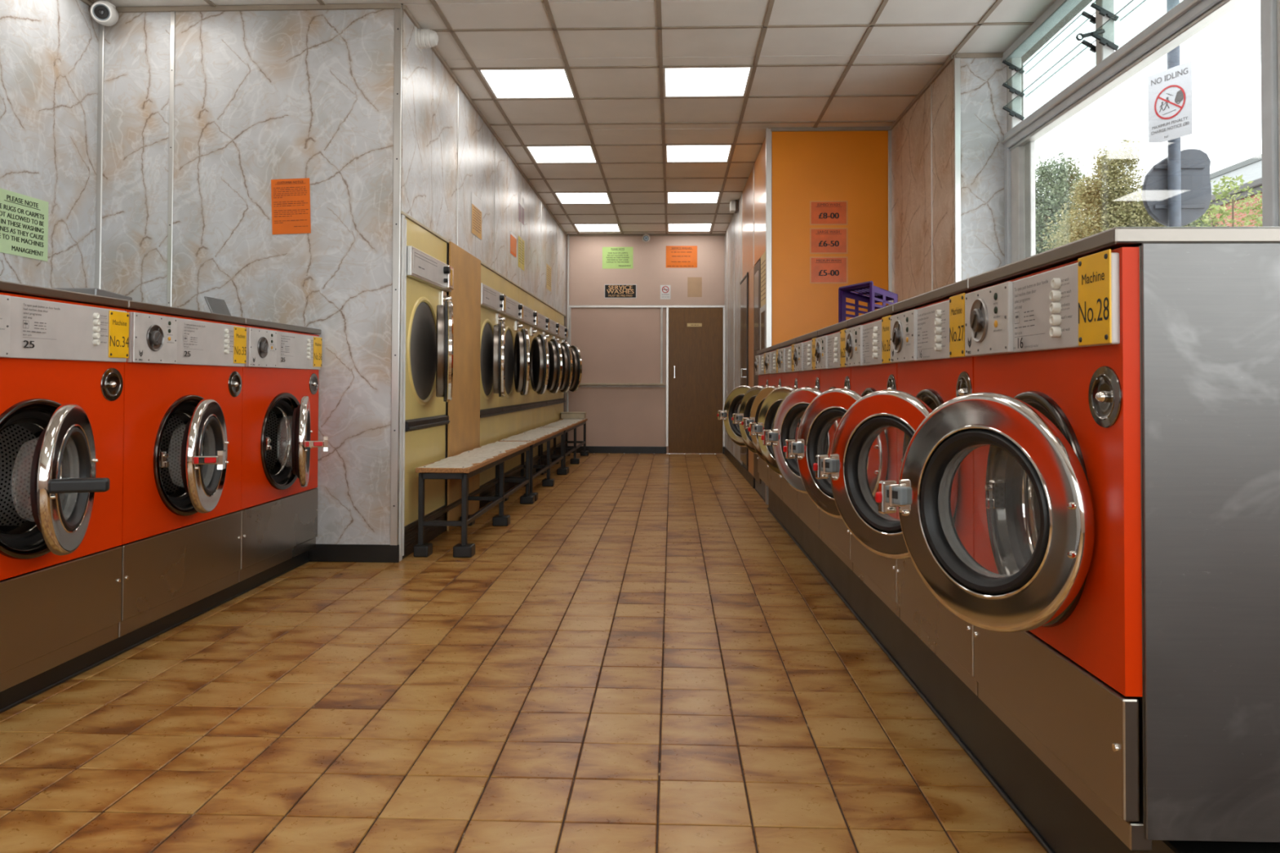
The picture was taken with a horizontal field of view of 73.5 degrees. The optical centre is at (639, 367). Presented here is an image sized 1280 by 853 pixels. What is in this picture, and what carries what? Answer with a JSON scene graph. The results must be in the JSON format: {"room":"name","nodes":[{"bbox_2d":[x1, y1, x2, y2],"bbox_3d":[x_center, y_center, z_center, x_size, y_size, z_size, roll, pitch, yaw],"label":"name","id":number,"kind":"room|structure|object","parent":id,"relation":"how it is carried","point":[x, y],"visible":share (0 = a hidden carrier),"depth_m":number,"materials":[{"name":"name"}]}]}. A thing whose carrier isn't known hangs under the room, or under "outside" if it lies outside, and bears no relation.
{"room":"laundry","nodes":[
{"label":"laundry","id":0,"kind":"room"},
{"bbox_2d":[0,0,98,288],"bbox_3d":[-3.116,-0.571,1.287,0.113,3.082,6.720,0,-1,2],"label":"wall","id":1,"kind":"structure","parent":0,"point":[49,49],"depth_m":4.31,"materials":[{"name":"stone"}]},
{"bbox_2d":[0,187,48,261],"bbox_3d":[-2.960,-0.681,4.064,0.003,0.297,0.424,0,-1,2],"label":"notice","id":2,"kind":"object","parent":1,"relation":"attached to","point":[24,219],"visible":1,"depth_m":4.11,"materials":[{"name":"green paper"}]},
{"bbox_2d":[90,0,118,26],"bbox_3d":[-2.847,-1.883,4.559,0.118,0.132,0.131,0,-1,-17],"label":"security camera","id":3,"kind":"object","parent":1,"relation":"attached to","point":[104,12],"visible":1,"depth_m":4.51,"materials":[{"name":"grey plastic"}]},
{"bbox_2d":[94,3,405,545],"bbox_3d":[-2.113,-0.507,4.654,1.669,3.082,0.114,0,-1,2],"label":"wall","id":4,"kind":"structure","parent":0,"point":[198,113],"depth_m":4.61,"materials":[{"name":"stone"}]},
{"bbox_2d":[271,177,311,234],"bbox_3d":[-1.873,-0.866,4.600,0.220,0.304,0.003,0,-1,2],"label":"notice","id":5,"kind":"object","parent":4,"relation":"attached to","point":[291,197],"visible":1,"depth_m":4.60,"materials":[{"name":"orange paper"}]},
{"bbox_2d":[307,543,399,562],"bbox_3d":[-1.536,0.987,4.556,0.517,0.094,0.012,0,-1,2],"label":"baseboard","id":6,"kind":"structure","parent":4,"relation":"attached to","point":[322,552],"depth_m":4.55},
{"bbox_2d":[399,3,566,561],"bbox_3d":[-1.196,-0.442,8.148,0.112,3.082,7.130,0,-1,2],"label":"wall","id":7,"kind":"structure","parent":0,"point":[449,153],"depth_m":5.72,"materials":[{"name":"stone"}]},
{"bbox_2d":[414,26,438,52],"bbox_3d":[-1.208,-1.875,4.883,0.116,0.120,0.120,0,-1,2],"label":"fire alarm","id":8,"kind":"object","parent":7,"relation":"attached to","point":[424,38],"visible":1,"depth_m":4.84,"materials":[{"name":"white plastic"}]},
{"bbox_2d":[471,191,481,239],"bbox_3d":[-1.208,-1.117,6.348,0.003,0.297,0.325,0,-1,2],"label":"notice","id":9,"kind":"object","parent":7,"relation":"attached to","point":[476,225],"visible":1,"depth_m":6.33,"materials":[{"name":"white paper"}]},
{"bbox_2d":[510,231,515,257],"bbox_3d":[-1.154,-1.118,7.808,0.003,0.198,0.293,0,-1,2],"label":"notice","id":10,"kind":"object","parent":7,"relation":"attached to","point":[513,237],"visible":1,"depth_m":7.79,"materials":[{"name":"orange paper"}]},
{"bbox_2d":[518,191,524,225],"bbox_3d":[-1.137,-1.520,8.227,0.003,0.262,0.300,0,-1,2],"label":"notice","id":11,"kind":"object","parent":7,"relation":"attached to","point":[521,200],"visible":1,"depth_m":8.21,"materials":[{"name":"white paper"}]},
{"bbox_2d":[518,235,524,271],"bbox_3d":[-1.138,-1.094,8.232,0.003,0.293,0.335,0,-1,2],"label":"notice","id":12,"kind":"object","parent":7,"relation":"attached to","point":[519,237],"visible":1,"depth_m":8.26,"materials":[{"name":"yellow paper"}]},
{"bbox_2d":[546,263,551,291],"bbox_3d":[-1.070,-1.054,10.075,0.003,0.290,0.385,0,-1,2],"label":"notice","id":13,"kind":"object","parent":7,"relation":"attached to","point":[548,267],"visible":1,"depth_m":10.01,"materials":[{"name":"beige paper"}]},
{"bbox_2d":[0,453,1047,852],"bbox_3d":[-0.363,1.070,4.723,5.170,0.061,13.850,0,-1,2],"label":"floor","id":14,"kind":"structure","parent":0,"point":[644,659],"depth_m":2.48,"materials":[{"name":"tile"}]},
{"bbox_2d":[0,280,128,692],"bbox_3d":[-2.131,0.337,2.548,1.334,1.157,0.811,0,-1,2],"label":"washing machine","id":15,"kind":"object","parent":14,"relation":"on","point":[64,353],"visible":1,"depth_m":2.62,"materials":[{"name":"metal"}]},
{"bbox_2d":[10,437,39,521],"bbox_3d":[-1.743,0.326,2.505,0.114,0.252,0.252,1,-1,-18],"label":"drum","id":16,"kind":"object","parent":15,"relation":"on","point":[37,449],"depth_m":2.39,"materials":[{"name":"grey metal"}]},
{"bbox_2d":[0,303,108,347],"bbox_3d":[-1.766,-0.108,2.504,0.003,0.151,0.655,0,-1,2],"label":"print","id":17,"kind":"object","parent":15,"relation":"attached to","point":[21,325],"depth_m":2.59},
{"bbox_2d":[53,288,246,637],"bbox_3d":[-2.142,0.318,3.361,1.250,1.225,0.811,0,-1,2],"label":"washing machine","id":18,"kind":"object","parent":14,"relation":"on","point":[183,403],"visible":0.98,"depth_m":3.24,"materials":[{"name":"metal"}]},
{"bbox_2d":[167,423,186,487],"bbox_3d":[-1.741,0.341,3.316,0.114,0.252,0.252,0,-1,-11],"label":"drum","id":19,"kind":"object","parent":18,"relation":"on","point":[184,485],"depth_m":3.20,"materials":[{"name":"grey metal"}]},
{"bbox_2d":[138,324,232,360],"bbox_3d":[-1.736,-0.093,3.315,0.003,0.151,0.655,0,-1,2],"label":"print","id":20,"kind":"object","parent":18,"relation":"attached to","point":[157,342],"depth_m":3.29},
{"bbox_2d":[0,550,309,713],"bbox_3d":[-2.232,0.971,3.368,0.855,0.079,2.440,0,-1,2],"label":"plinth","id":21,"kind":"object","parent":14,"relation":"on","point":[32,687],"visible":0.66,"depth_m":3.07,"materials":[{"name":"black plastic"}]},
{"bbox_2d":[204,296,328,582],"bbox_3d":[-2.088,0.298,4.172,1.298,1.294,0.811,0,-1,2],"label":"washing machine","id":22,"kind":"object","parent":14,"relation":"on","point":[281,443],"visible":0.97,"depth_m":4.07,"materials":[{"name":"metal"}]},
{"bbox_2d":[253,334,313,365],"bbox_3d":[-1.706,-0.079,4.127,0.003,0.151,0.655,0,-1,2],"label":"print","id":23,"kind":"object","parent":22,"relation":"attached to","point":[268,349],"depth_m":4.11},
{"bbox_2d":[276,415,293,466],"bbox_3d":[-1.683,0.356,4.127,0.114,0.252,0.252,1,-1,-18],"label":"drum","id":24,"kind":"object","parent":22,"relation":"on","point":[290,415],"depth_m":4.07,"materials":[{"name":"grey metal"}]},
{"bbox_2d":[402,217,453,558],"bbox_3d":[-1.449,0.116,5.095,0.845,1.856,0.858,0,-1,2],"label":"dryer","id":25,"kind":"object","parent":14,"relation":"on","point":[429,277],"visible":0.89,"depth_m":4.90,"materials":[{"name":"yellow metal"}]},
{"bbox_2d":[402,506,445,558],"bbox_3d":[-1.279,0.961,5.073,0.030,0.166,0.858,0,-1,2],"label":"baseboard","id":26,"kind":"structure","parent":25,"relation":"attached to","point":[411,531],"depth_m":4.89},
{"bbox_2d":[414,252,437,269],"bbox_3d":[-1.232,-0.588,4.943,0.001,0.090,0.455,0,-1,2],"label":"print","id":27,"kind":"object","parent":25,"relation":"attached to","point":[415,252],"depth_m":4.88},
{"bbox_2d":[446,241,480,531],"bbox_3d":[-1.214,0.126,5.955,0.014,1.868,0.871,0,-1,2],"label":"plywood board","id":28,"kind":"object","parent":14,"relation":"on","point":[464,408],"visible":0.78,"depth_m":5.91,"materials":[{"name":"beige wood"}]},
{"bbox_2d":[413,441,534,557],"bbox_3d":[-1.038,0.812,5.764,0.322,0.491,2.170,0,-1,2],"label":"bench","id":29,"kind":"object","parent":14,"relation":"on","point":[464,465],"visible":1,"depth_m":5.13,"materials":[{"name":"black paint"}]},
{"bbox_2d":[479,264,506,508],"bbox_3d":[-1.409,0.147,6.831,0.796,1.856,0.858,0,-1,2],"label":"dryer","id":30,"kind":"object","parent":14,"relation":"on","point":[493,303],"visible":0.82,"depth_m":6.70,"materials":[{"name":"yellow metal"}]},
{"bbox_2d":[479,478,495,508],"bbox_3d":[-1.215,0.993,6.809,0.030,0.166,0.858,0,-1,2],"label":"grille","id":31,"kind":"object","parent":30,"relation":"attached to","point":[491,491],"depth_m":6.75,"materials":[{"name":"black metal"}]},
{"bbox_2d":[499,276,530,492],"bbox_3d":[-1.353,0.163,7.688,0.845,1.856,0.858,0,-1,2],"label":"dryer","id":32,"kind":"object","parent":14,"relation":"on","point":[513,313],"visible":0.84,"depth_m":7.61,"materials":[{"name":"yellow metal"}]},
{"bbox_2d":[503,466,518,492],"bbox_3d":[-1.183,1.008,7.666,0.030,0.166,0.858,0,-1,2],"label":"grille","id":33,"kind":"object","parent":32,"relation":"attached to","point":[508,486],"depth_m":7.71,"materials":[{"name":"black metal"}]},
{"bbox_2d":[497,426,567,501],"bbox_3d":[-0.957,0.852,7.957,0.322,0.491,2.100,0,-1,2],"label":"bench","id":34,"kind":"object","parent":14,"relation":"on","point":[539,436],"visible":0.69,"depth_m":7.92,"materials":[{"name":"black paint"}]},
{"bbox_2d":[517,288,549,483],"bbox_3d":[-1.302,0.178,8.544,0.883,1.856,0.858,0,-1,2],"label":"dryer","id":35,"kind":"object","parent":14,"relation":"on","point":[539,348],"visible":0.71,"depth_m":8.46,"materials":[{"name":"yellow metal"}]},
{"bbox_2d":[517,462,525,483],"bbox_3d":[-1.151,1.024,8.523,0.030,0.166,0.858,0,-1,2],"label":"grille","id":36,"kind":"object","parent":35,"relation":"attached to","point":[519,463],"depth_m":8.22,"materials":[{"name":"black metal"}]},
{"bbox_2d":[532,297,562,473],"bbox_3d":[-1.260,0.194,9.401,0.902,1.856,0.858,0,-1,2],"label":"dryer","id":37,"kind":"object","parent":14,"relation":"on","point":[555,373],"visible":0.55,"depth_m":9.24,"materials":[{"name":"yellow metal"}]},
{"bbox_2d":[533,452,544,473],"bbox_3d":[-1.119,1.039,9.381,0.030,0.166,0.858,0,-1,2],"label":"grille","id":38,"kind":"object","parent":37,"relation":"attached to","point":[535,463],"depth_m":9.19,"materials":[{"name":"black metal"}]},
{"bbox_2d":[544,304,573,465],"bbox_3d":[-1.224,0.209,10.258,0.911,1.856,0.858,0,-1,2],"label":"dryer","id":39,"kind":"object","parent":14,"relation":"on","point":[567,362],"visible":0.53,"depth_m":10.08,"materials":[{"name":"yellow metal"}]},
{"bbox_2d":[544,447,553,465],"bbox_3d":[-1.087,1.055,10.238,0.030,0.166,0.858,0,-1,2],"label":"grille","id":40,"kind":"object","parent":39,"relation":"attached to","point":[545,449],"depth_m":9.96,"materials":[{"name":"black metal"}]},
{"bbox_2d":[539,418,588,473],"bbox_3d":[-0.875,0.892,10.165,0.322,0.491,2.260,0,-1,2],"label":"bench","id":41,"kind":"object","parent":14,"relation":"on","point":[570,424],"visible":0.71,"depth_m":10.11,"materials":[{"name":"black paint"}]},
{"bbox_2d":[560,411,586,418],"bbox_3d":[-0.867,0.624,11.190,0.320,0.082,0.220,0,-1,2],"label":"wooden box","id":42,"kind":"object","parent":41,"relation":"on","point":[564,415],"visible":1,"depth_m":11.09,"materials":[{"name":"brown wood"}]},
{"bbox_2d":[555,311,582,454],"bbox_3d":[-1.183,0.225,11.115,0.929,1.856,0.858,0,-1,2],"label":"dryer","id":43,"kind":"object","parent":14,"relation":"on","point":[559,318],"visible":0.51,"depth_m":10.94,"materials":[{"name":"yellow metal"}]},
{"bbox_2d":[555,443,560,454],"bbox_3d":[-1.056,1.070,11.095,0.030,0.166,0.858,0,-1,2],"label":"grille","id":44,"kind":"object","parent":43,"relation":"attached to","point":[557,451],"depth_m":10.97,"materials":[{"name":"black metal"}]},
{"bbox_2d":[716,347,769,488],"bbox_3d":[1.141,0.351,6.195,1.158,0.963,0.647,0,-1,2],"label":"washing machine","id":45,"kind":"object","parent":14,"relation":"on","point":[735,397],"visible":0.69,"depth_m":6.22,"materials":[{"name":"metal"}]},
{"bbox_2d":[731,343,782,501],"bbox_3d":[1.153,0.339,5.543,1.098,0.963,0.647,0,-1,2],"label":"washing machine","id":46,"kind":"object","parent":14,"relation":"on","point":[771,363],"visible":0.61,"depth_m":5.59,"materials":[{"name":"metal"}]},
{"bbox_2d":[741,337,799,517],"bbox_3d":[1.137,0.327,4.893,1.092,0.963,0.647,0,-1,2],"label":"washing machine","id":47,"kind":"object","parent":14,"relation":"on","point":[789,378],"visible":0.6,"depth_m":4.94,"materials":[{"name":"metal"}]},
{"bbox_2d":[747,329,823,540],"bbox_3d":[1.105,0.315,4.242,1.117,0.963,0.647,0,-1,2],"label":"washing machine","id":48,"kind":"object","parent":14,"relation":"on","point":[804,357],"visible":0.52,"depth_m":4.27,"materials":[{"name":"metal"}]},
{"bbox_2d":[794,345,810,370],"bbox_3d":[0.814,-0.049,4.302,0.005,0.122,0.490,0,-1,2],"label":"control panel","id":49,"kind":"object","parent":48,"relation":"attached to","point":[802,345],"depth_m":4.26,"materials":[{"name":"silver metal"}]},
{"bbox_2d":[760,320,853,571],"bbox_3d":[1.083,0.304,3.592,1.123,0.963,0.647,0,-1,2],"label":"washing machine","id":50,"kind":"object","parent":14,"relation":"on","point":[830,350],"visible":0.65,"depth_m":3.60,"materials":[{"name":"metal"}]},
{"bbox_2d":[816,338,838,368],"bbox_3d":[0.795,-0.060,3.651,0.005,0.122,0.490,0,-1,2],"label":"control panel","id":51,"kind":"object","parent":50,"relation":"attached to","point":[831,339],"depth_m":3.61,"materials":[{"name":"silver metal"}]},
{"bbox_2d":[782,303,900,617],"bbox_3d":[1.067,0.292,2.941,1.117,0.963,0.647,0,-1,2],"label":"washing machine","id":52,"kind":"object","parent":14,"relation":"on","point":[868,344],"visible":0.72,"depth_m":2.93,"materials":[{"name":"metal"}]},
{"bbox_2d":[846,327,879,365],"bbox_3d":[0.776,-0.072,3.001,0.005,0.122,0.490,0,-1,2],"label":"control panel","id":53,"kind":"object","parent":52,"relation":"attached to","point":[869,327],"depth_m":2.94,"materials":[{"name":"silver metal"}]},
{"bbox_2d":[838,280,897,322],"bbox_3d":[1.293,-0.315,4.834,0.200,0.308,0.337,1,-1,-18],"label":"laundry basket","id":54,"kind":"object","parent":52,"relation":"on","point":[876,295],"visible":0.43,"depth_m":4.89,"materials":[{"name":"purple plastic"}]},
{"bbox_2d":[813,277,979,696],"bbox_3d":[1.046,0.280,2.291,1.123,0.963,0.647,0,-1,2],"label":"washing machine","id":55,"kind":"object","parent":14,"relation":"on","point":[927,335],"visible":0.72,"depth_m":2.27,"materials":[{"name":"metal"}]},
{"bbox_2d":[891,310,946,361],"bbox_3d":[0.757,-0.084,2.350,0.005,0.122,0.490,0,-1,2],"label":"control panel","id":56,"kind":"object","parent":55,"relation":"attached to","point":[944,310],"depth_m":2.31,"materials":[{"name":"silver metal"}]},
{"bbox_2d":[767,487,1279,852],"bbox_3d":[1.232,0.912,3.896,0.680,0.238,5.224,0,-1,2],"label":"plinth","id":57,"kind":"object","parent":14,"relation":"on","point":[1059,820],"visible":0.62,"depth_m":2.10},
{"bbox_2d":[875,226,1279,851],"bbox_3d":[1.036,0.268,1.637,1.105,0.963,0.652,0,-1,2],"label":"washing machine","id":58,"kind":"object","parent":14,"relation":"on","point":[1119,593],"visible":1,"depth_m":1.33,"materials":[{"name":"metal"}]},
{"bbox_2d":[968,278,1070,353],"bbox_3d":[0.739,-0.096,1.700,0.003,0.122,0.490,0,-1,1],"label":"control panel","id":59,"kind":"object","parent":58,"relation":"attached to","point":[1026,314],"depth_m":1.68,"materials":[{"name":"silver metal"}]},
{"bbox_2d":[80,0,1056,235],"bbox_3d":[-0.303,-2.009,4.777,5.270,0.182,13.850,0,-1,2],"label":"ceiling","id":60,"kind":"structure","parent":0,"point":[818,65],"depth_m":5.46,"materials":[{"name":"tile"}]},
{"bbox_2d":[477,68,575,98],"bbox_3d":[-0.754,-1.958,5.826,0.588,0.070,0.588,0,-1,2],"label":"ceiling light","id":61,"kind":"object","parent":60,"relation":"attached to","point":[544,83],"visible":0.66,"depth_m":5.83,"materials":[{"name":"white plastic"}]},
{"bbox_2d":[524,146,597,163],"bbox_3d":[-0.687,-1.925,7.625,0.588,0.070,0.588,0,-1,2],"label":"ceiling light","id":62,"kind":"object","parent":60,"relation":"attached to","point":[540,154],"visible":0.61,"depth_m":7.64,"materials":[{"name":"white plastic"}]},
{"bbox_2d":[554,192,611,204],"bbox_3d":[-0.620,-1.893,9.423,0.588,0.070,0.588,0,-1,2],"label":"ceiling light","id":63,"kind":"object","parent":60,"relation":"attached to","point":[563,197],"visible":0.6,"depth_m":9.43,"materials":[{"name":"white plastic"}]},
{"bbox_2d":[573,223,620,231],"bbox_3d":[-0.554,-1.860,11.222,0.588,0.070,0.588,0,-1,2],"label":"ceiling light","id":64,"kind":"object","parent":60,"relation":"attached to","point":[609,227],"visible":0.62,"depth_m":11.26,"materials":[{"name":"white plastic"}]},
{"bbox_2d":[666,223,712,231],"bbox_3d":[0.646,-1.857,11.177,0.588,0.070,0.588,0,-1,2],"label":"ceiling light","id":65,"kind":"object","parent":60,"relation":"attached to","point":[671,227],"visible":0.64,"depth_m":11.18,"materials":[{"name":"white plastic"}]},
{"bbox_2d":[666,191,720,203],"bbox_3d":[0.579,-1.890,9.379,0.588,0.070,0.588,0,-1,2],"label":"ceiling light","id":66,"kind":"object","parent":60,"relation":"attached to","point":[698,197],"visible":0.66,"depth_m":9.40,"materials":[{"name":"white plastic"}]},
{"bbox_2d":[665,145,732,162],"bbox_3d":[0.512,-1.922,7.580,0.588,0.070,0.588,0,-1,2],"label":"ceiling light","id":67,"kind":"object","parent":60,"relation":"attached to","point":[673,153],"visible":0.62,"depth_m":7.59,"materials":[{"name":"white plastic"}]},
{"bbox_2d":[662,66,752,97],"bbox_3d":[0.445,-1.955,5.782,0.588,0.070,0.588,0,-1,2],"label":"ceiling light","id":68,"kind":"object","parent":60,"relation":"attached to","point":[702,82],"visible":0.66,"depth_m":5.78,"materials":[{"name":"white plastic"}]},
{"bbox_2d":[564,234,724,453],"bbox_3d":[0.081,-0.373,11.704,2.600,3.082,0.120,0,-1,2],"label":"wall","id":69,"kind":"structure","parent":0,"point":[616,416],"depth_m":11.67,"materials":[{"name":"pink paint"}]},
{"bbox_2d":[568,307,665,387],"bbox_3d":[-0.317,-0.274,11.646,1.320,1.085,0.060,0,-1,2],"label":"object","id":70,"kind":"object","parent":69,"relation":"attached to","point":[617,347],"visible":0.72,"depth_m":11.67,"materials":[{"name":"beige paint"}]},
{"bbox_2d":[602,246,633,268],"bbox_3d":[-0.304,-1.498,11.696,0.420,0.297,0.003,0,-1,2],"label":"notice","id":71,"kind":"object","parent":69,"relation":"attached to","point":[615,257],"visible":1,"depth_m":11.70,"materials":[{"name":"paper"}]},
{"bbox_2d":[604,284,636,297],"bbox_3d":[-0.267,-1.040,11.686,0.438,0.189,0.003,0,-1,2],"label":"sign","id":72,"kind":"object","parent":69,"relation":"attached to","point":[611,291],"visible":1,"depth_m":11.68,"materials":[{"name":"black paper"}]},
{"bbox_2d":[567,445,724,453],"bbox_3d":[0.081,1.119,11.628,2.215,0.094,0.014,0,-1,2],"label":"baseboard","id":73,"kind":"structure","parent":69,"relation":"attached to","point":[632,450],"depth_m":11.63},
{"bbox_2d":[642,234,649,242],"bbox_3d":[0.085,-1.752,11.614,0.105,0.114,0.111,0,-1,2],"label":"security camera","id":74,"kind":"object","parent":69,"relation":"attached to","point":[646,237],"visible":1,"depth_m":11.56,"materials":[{"name":"grey plastic"}]},
{"bbox_2d":[660,284,670,299],"bbox_3d":[0.346,-1.026,11.663,0.140,0.194,0.004,0,-1,2],"label":"sign","id":75,"kind":"object","parent":69,"relation":"attached to","point":[664,289],"visible":1,"depth_m":11.66,"materials":[{"name":"white paper"}]},
{"bbox_2d":[666,245,697,267],"bbox_3d":[0.566,-1.508,11.664,0.425,0.297,0.003,0,-1,2],"label":"notice","id":76,"kind":"object","parent":69,"relation":"attached to","point":[677,256],"visible":1,"depth_m":11.66,"materials":[{"name":"orange paper"}]},
{"bbox_2d":[668,307,722,453],"bbox_3d":[0.753,0.174,11.605,0.731,1.972,0.062,0,-1,2],"label":"door","id":77,"kind":"structure","parent":69,"relation":"in","point":[695,334],"depth_m":11.62,"materials":[{"name":"brown wood"}]},
{"bbox_2d":[724,136,765,500],"bbox_3d":[1.133,-0.414,9.224,0.118,3.082,4.800,0,-1,2],"label":"wall","id":78,"kind":"structure","parent":0,"point":[745,233],"depth_m":8.89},
{"bbox_2d":[729,200,737,213],"bbox_3d":[1.044,-1.793,9.552,0.083,0.122,0.132,0,-1,2],"label":"exit light","id":79,"kind":"object","parent":78,"relation":"attached to","point":[733,204],"visible":1,"depth_m":9.49,"materials":[{"name":"white plastic"}]},
{"bbox_2d":[739,271,748,471],"bbox_3d":[1.053,0.044,8.808,0.045,1.950,0.820,0,-1,2],"label":"door","id":80,"kind":"structure","parent":78,"relation":"in","point":[744,283],"depth_m":8.71,"materials":[{"name":"black paint"}]},
{"bbox_2d":[753,258,760,484],"bbox_3d":[1.035,0.036,7.567,0.014,1.920,0.500,0,-1,1],"label":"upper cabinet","id":81,"kind":"object","parent":78,"relation":"attached to","point":[757,268],"visible":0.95,"depth_m":7.58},
{"bbox_2d":[760,304,765,350],"bbox_3d":[1.022,-0.162,7.091,0.013,0.700,0.440,0,-1,2],"label":"wall mirror","id":82,"kind":"object","parent":78,"relation":"attached to","point":[762,309],"visible":0.34,"depth_m":7.09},
{"bbox_2d":[760,310,764,349],"bbox_3d":[1.018,-0.137,7.091,0.004,0.650,0.260,0,-1,2],"label":"mirror glass","id":83,"kind":"object","parent":82,"relation":"attached to","point":[762,314],"depth_m":7.09,"materials":[{"name":"mirror"}]},
{"bbox_2d":[760,250,765,306],"bbox_3d":[1.026,-0.731,7.096,0.008,0.433,0.430,0,-1,1],"label":"notice","id":84,"kind":"object","parent":78,"relation":"attached to","point":[763,256],"visible":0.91,"depth_m":7.10,"materials":[{"name":"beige paper"}]},
{"bbox_2d":[765,128,891,504],"bbox_3d":[1.498,-0.457,6.822,0.994,3.082,0.112,0,-1,2],"label":"wall","id":85,"kind":"structure","parent":0,"point":[853,166],"depth_m":6.79,"materials":[{"name":"paint"}]},
{"bbox_2d":[809,256,848,283],"bbox_3d":[1.494,-0.771,6.781,0.298,0.214,0.003,0,-1,2],"label":"price sign","id":86,"kind":"object","parent":85,"relation":"attached to","point":[823,269],"visible":1,"depth_m":6.78,"materials":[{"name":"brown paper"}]},
{"bbox_2d":[809,227,848,253],"bbox_3d":[1.494,-1.003,6.785,0.298,0.206,0.003,0,-1,2],"label":"price sign","id":87,"kind":"object","parent":85,"relation":"attached to","point":[822,240],"visible":1,"depth_m":6.78,"materials":[{"name":"brown paper"}]},
{"bbox_2d":[809,200,848,225],"bbox_3d":[1.495,-1.225,6.789,0.298,0.194,0.003,0,-1,2],"label":"price sign","id":88,"kind":"object","parent":85,"relation":"attached to","point":[821,212],"visible":1,"depth_m":6.79,"materials":[{"name":"brown paper"}]},
{"bbox_2d":[891,58,954,302],"bbox_3d":[2.005,-0.470,6.004,0.111,3.082,1.510,0,-1,2],"label":"wall","id":89,"kind":"structure","parent":0,"point":[922,140],"depth_m":5.89,"materials":[{"name":"stone"}]},
{"bbox_2d":[954,54,1023,282],"bbox_3d":[2.139,-0.482,5.288,0.419,3.082,0.112,0,-1,2],"label":"wall","id":90,"kind":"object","parent":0,"point":[980,96],"visible":0.31,"depth_m":5.25,"materials":[{"name":"stone"}]},
{"bbox_2d":[1021,0,1093,63],"bbox_3d":[2.170,-0.549,1.536,0.120,3.082,7.610,0,-1,2],"label":"wall window","id":91,"kind":"structure","parent":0,"point":[1082,4],"depth_m":4.79,"materials":[{"name":"clear glass"}]},
{"bbox_2d":[1001,0,1279,265],"bbox_3d":[2.093,-0.967,1.494,0.233,2.055,7.515,0,-1,2],"label":"window","id":92,"kind":"structure","parent":91,"relation":"attached to","point":[1188,18],"depth_m":4.08,"materials":[{"name":"paint"}]},
{"label":"outside","id":93,"kind":"structure","parent":0,"visible":0},
{"bbox_3d":[0.367,1.363,9.970,120.000,0.150,100.000,0,-1,2],"label":"pavement","id":94,"kind":"object","parent":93,"visible":0},
{"bbox_2d":[1035,151,1097,254],"bbox_3d":[6.580,-1.081,13.897,2.982,4.942,2.629,0,-1,10],"label":"tree","id":95,"kind":"object","parent":94,"relation":"on","point":[1058,181],"visible":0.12,"depth_m":13.78,"materials":[{"name":"green plant"}]},
{"bbox_2d":[1037,139,1195,250],"bbox_3d":[6.124,-0.777,10.693,2.004,4.218,1.744,0,-1,-3],"label":"tree","id":96,"kind":"object","parent":94,"relation":"on","point":[1120,212],"visible":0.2,"depth_m":10.64,"materials":[{"name":"green plant"}]},
{"bbox_2d":[1147,0,1192,226],"bbox_3d":[3.425,-0.734,5.441,0.165,3.900,0.295,1,-1,-21],"label":"sign post","id":97,"kind":"object","parent":94,"relation":"on","point":[1170,91],"visible":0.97,"depth_m":5.48,"materials":[{"name":"metal"}]},
{"bbox_2d":[1141,148,1211,226],"bbox_3d":[3.506,-1.175,5.586,0.434,0.511,0.060,0,-1,2],"label":"road sign","id":98,"kind":"object","parent":97,"relation":"attached to","point":[1196,188],"visible":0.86,"depth_m":5.57,"materials":[{"name":"grey metal"}]},
{"bbox_2d":[1091,153,1262,227],"bbox_3d":[17.554,-1.593,27.401,8.160,6.500,40.000,0,-1,2],"label":"brick building","id":99,"kind":"structure","parent":94,"relation":"on","point":[1251,169],"depth_m":19.47,"materials":[{"name":"red brick"}]},
{"bbox_2d":[1134,206,1231,226],"bbox_3d":[11.024,-1.106,17.345,3.430,5.132,2.704,1,-1,-18],"label":"tree","id":100,"kind":"object","parent":94,"relation":"on","point":[1193,224],"visible":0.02,"depth_m":16.90,"materials":[{"name":"green plant"}]},
{"bbox_2d":[1194,173,1262,226],"bbox_3d":[6.335,-0.358,8.793,1.401,3.297,1.001,0,-1,2],"label":"young tree","id":101,"kind":"object","parent":94,"relation":"on","point":[1222,211],"visible":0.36,"depth_m":8.86,"materials":[{"name":"green plant"}]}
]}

